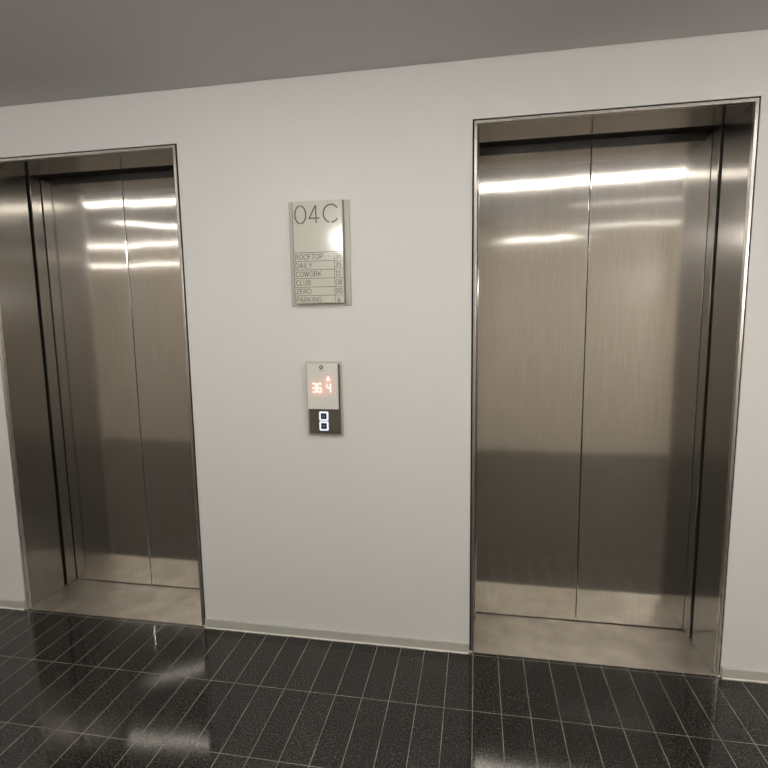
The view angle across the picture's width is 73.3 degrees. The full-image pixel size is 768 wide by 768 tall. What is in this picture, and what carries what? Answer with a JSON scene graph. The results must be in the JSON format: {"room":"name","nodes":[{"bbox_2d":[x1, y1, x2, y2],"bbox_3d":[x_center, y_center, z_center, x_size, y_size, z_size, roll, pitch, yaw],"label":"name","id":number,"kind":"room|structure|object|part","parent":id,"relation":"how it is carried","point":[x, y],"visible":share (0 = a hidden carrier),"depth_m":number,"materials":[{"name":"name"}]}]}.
{"room":"elevator lobby","nodes":[
{"label":"elevator lobby","id":0,"kind":"room"},
{"bbox_2d":[0,29,767,675],"bbox_3d":[-1.247,-0.072,2.501,10.200,2.415,0.420,0,7,10],"label":"wall","id":1,"kind":"structure","parent":0,"point":[366,529],"depth_m":2.08,"materials":[{"name":"paint"}]},
{"bbox_2d":[0,598,25,609],"bbox_3d":[-4.020,1.060,2.921,4.610,0.044,0.015,0,7,10],"label":"baseboard","id":2,"kind":"structure","parent":1,"relation":"attached to","point":[4,603],"depth_m":2.52,"materials":[{"name":"grey paint"}]},
{"bbox_2d":[0,144,205,626],"bbox_3d":[-1.260,0.051,2.505,0.951,2.129,0.407,0,7,10],"label":"elevator","id":3,"kind":"object","parent":1,"relation":"attached to","point":[95,356],"visible":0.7,"depth_m":2.58,"materials":[{"name":"metal"}]},
{"bbox_3d":[-1.699,0.028,2.648,0.018,2.090,0.060,0,7,10],"label":"door post","id":4,"kind":"part","parent":3,"relation":"part of","materials":[{"name":"metal"}]},
{"bbox_3d":[-1.471,0.021,2.657,0.466,2.089,0.030,0,7,10],"label":"door panel","id":5,"kind":"part","parent":3,"relation":"part of","materials":[{"name":"metal"}]},
{"bbox_3d":[-1.248,1.094,2.619,0.949,0.031,0.360,0,7,10],"label":"sill","id":6,"kind":"part","parent":3,"relation":"part of","materials":[{"name":"metal"}]},
{"bbox_3d":[-1.009,0.025,2.574,0.466,2.089,0.030,0,7,10],"label":"door panel","id":7,"kind":"part","parent":3,"relation":"part of","materials":[{"name":"metal"}]},
{"bbox_2d":[288,199,351,305],"bbox_3d":[-0.256,-0.514,2.038,0.248,0.406,0.026,0,7,10],"label":"sign","id":8,"kind":"object","parent":1,"relation":"attached to","point":[319,231],"visible":1,"depth_m":2.03,"materials":[{"name":"grey metal"}]},
{"bbox_2d":[306,361,343,435],"bbox_3d":[-0.246,0.063,2.107,0.153,0.310,0.032,0,7,10],"label":"panel","id":9,"kind":"object","parent":1,"relation":"attached to","point":[324,384],"visible":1,"depth_m":2.10,"materials":[{"name":"grey"}]},
{"bbox_3d":[-0.248,0.010,2.092,0.127,0.185,0.012,0,7,10],"label":"display glass","id":10,"kind":"part","parent":9,"relation":"part of","materials":[{"name":"white glass"}]},
{"bbox_2d":[319,411,328,430],"bbox_3d":[-0.246,0.151,2.111,0.038,0.079,0.002,0,7,10],"label":"button","id":11,"kind":"object","parent":9,"relation":"attached to","point":[323,415],"depth_m":2.11,"materials":[{"name":"white plastic"}]},
{"bbox_3d":[-0.243,0.152,2.114,0.129,0.103,0.006,0,7,10],"label":"button plate","id":12,"kind":"part","parent":9,"relation":"part of","materials":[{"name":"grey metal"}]},
{"bbox_2d":[205,617,468,653],"bbox_3d":[-0.231,1.090,2.243,1.181,0.044,0.015,0,7,10],"label":"baseboard","id":13,"kind":"structure","parent":1,"relation":"attached to","point":[211,623],"depth_m":2.23,"materials":[{"name":"grey paint"}]},
{"bbox_2d":[469,96,760,676],"bbox_3d":[0.842,0.068,2.130,0.951,2.129,0.407,0,7,10],"label":"elevator","id":14,"kind":"object","parent":1,"relation":"attached to","point":[611,247],"visible":0.96,"depth_m":2.18,"materials":[{"name":"metal"}]},
{"bbox_3d":[0.402,0.044,2.273,0.018,2.090,0.060,0,7,10],"label":"door post","id":15,"kind":"part","parent":14,"relation":"part of","materials":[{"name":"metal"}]},
{"bbox_3d":[0.630,0.038,2.281,0.466,2.089,0.030,0,7,10],"label":"door panel","id":16,"kind":"part","parent":14,"relation":"part of","materials":[{"name":"metal"}]},
{"bbox_3d":[0.854,1.111,2.243,0.949,0.031,0.360,0,7,10],"label":"sill","id":17,"kind":"part","parent":14,"relation":"part of","materials":[{"name":"metal"}]},
{"bbox_3d":[1.093,0.041,2.199,0.466,2.089,0.030,0,7,10],"label":"door panel","id":18,"kind":"part","parent":14,"relation":"part of","materials":[{"name":"metal"}]},
{"bbox_3d":[1.304,0.051,2.112,0.018,2.090,0.060,0,7,10],"label":"door post","id":19,"kind":"part","parent":14,"relation":"part of","materials":[{"name":"metal"}]},
{"bbox_2d":[721,666,767,682],"bbox_3d":[2.521,1.111,1.752,2.501,0.044,0.015,0,7,10],"label":"baseboard","id":20,"kind":"structure","parent":1,"relation":"attached to","point":[730,673],"depth_m":1.96,"materials":[{"name":"grey paint"}]},
{"bbox_2d":[0,608,767,767],"bbox_3d":[-1.512,1.316,1.077,10.200,0.080,2.800,0,7,10],"label":"floor","id":21,"kind":"structure","parent":0,"point":[77,690],"depth_m":1.86,"materials":[{"name":"black tile"}]},
{"bbox_2d":[0,0,767,106],"bbox_3d":[-1.547,-1.050,0.780,10.200,0.080,2.796,0,7,10],"label":"ceiling","id":22,"kind":"structure","parent":0,"point":[51,50],"depth_m":1.69,"materials":[{"name":"paint"}]}
]}

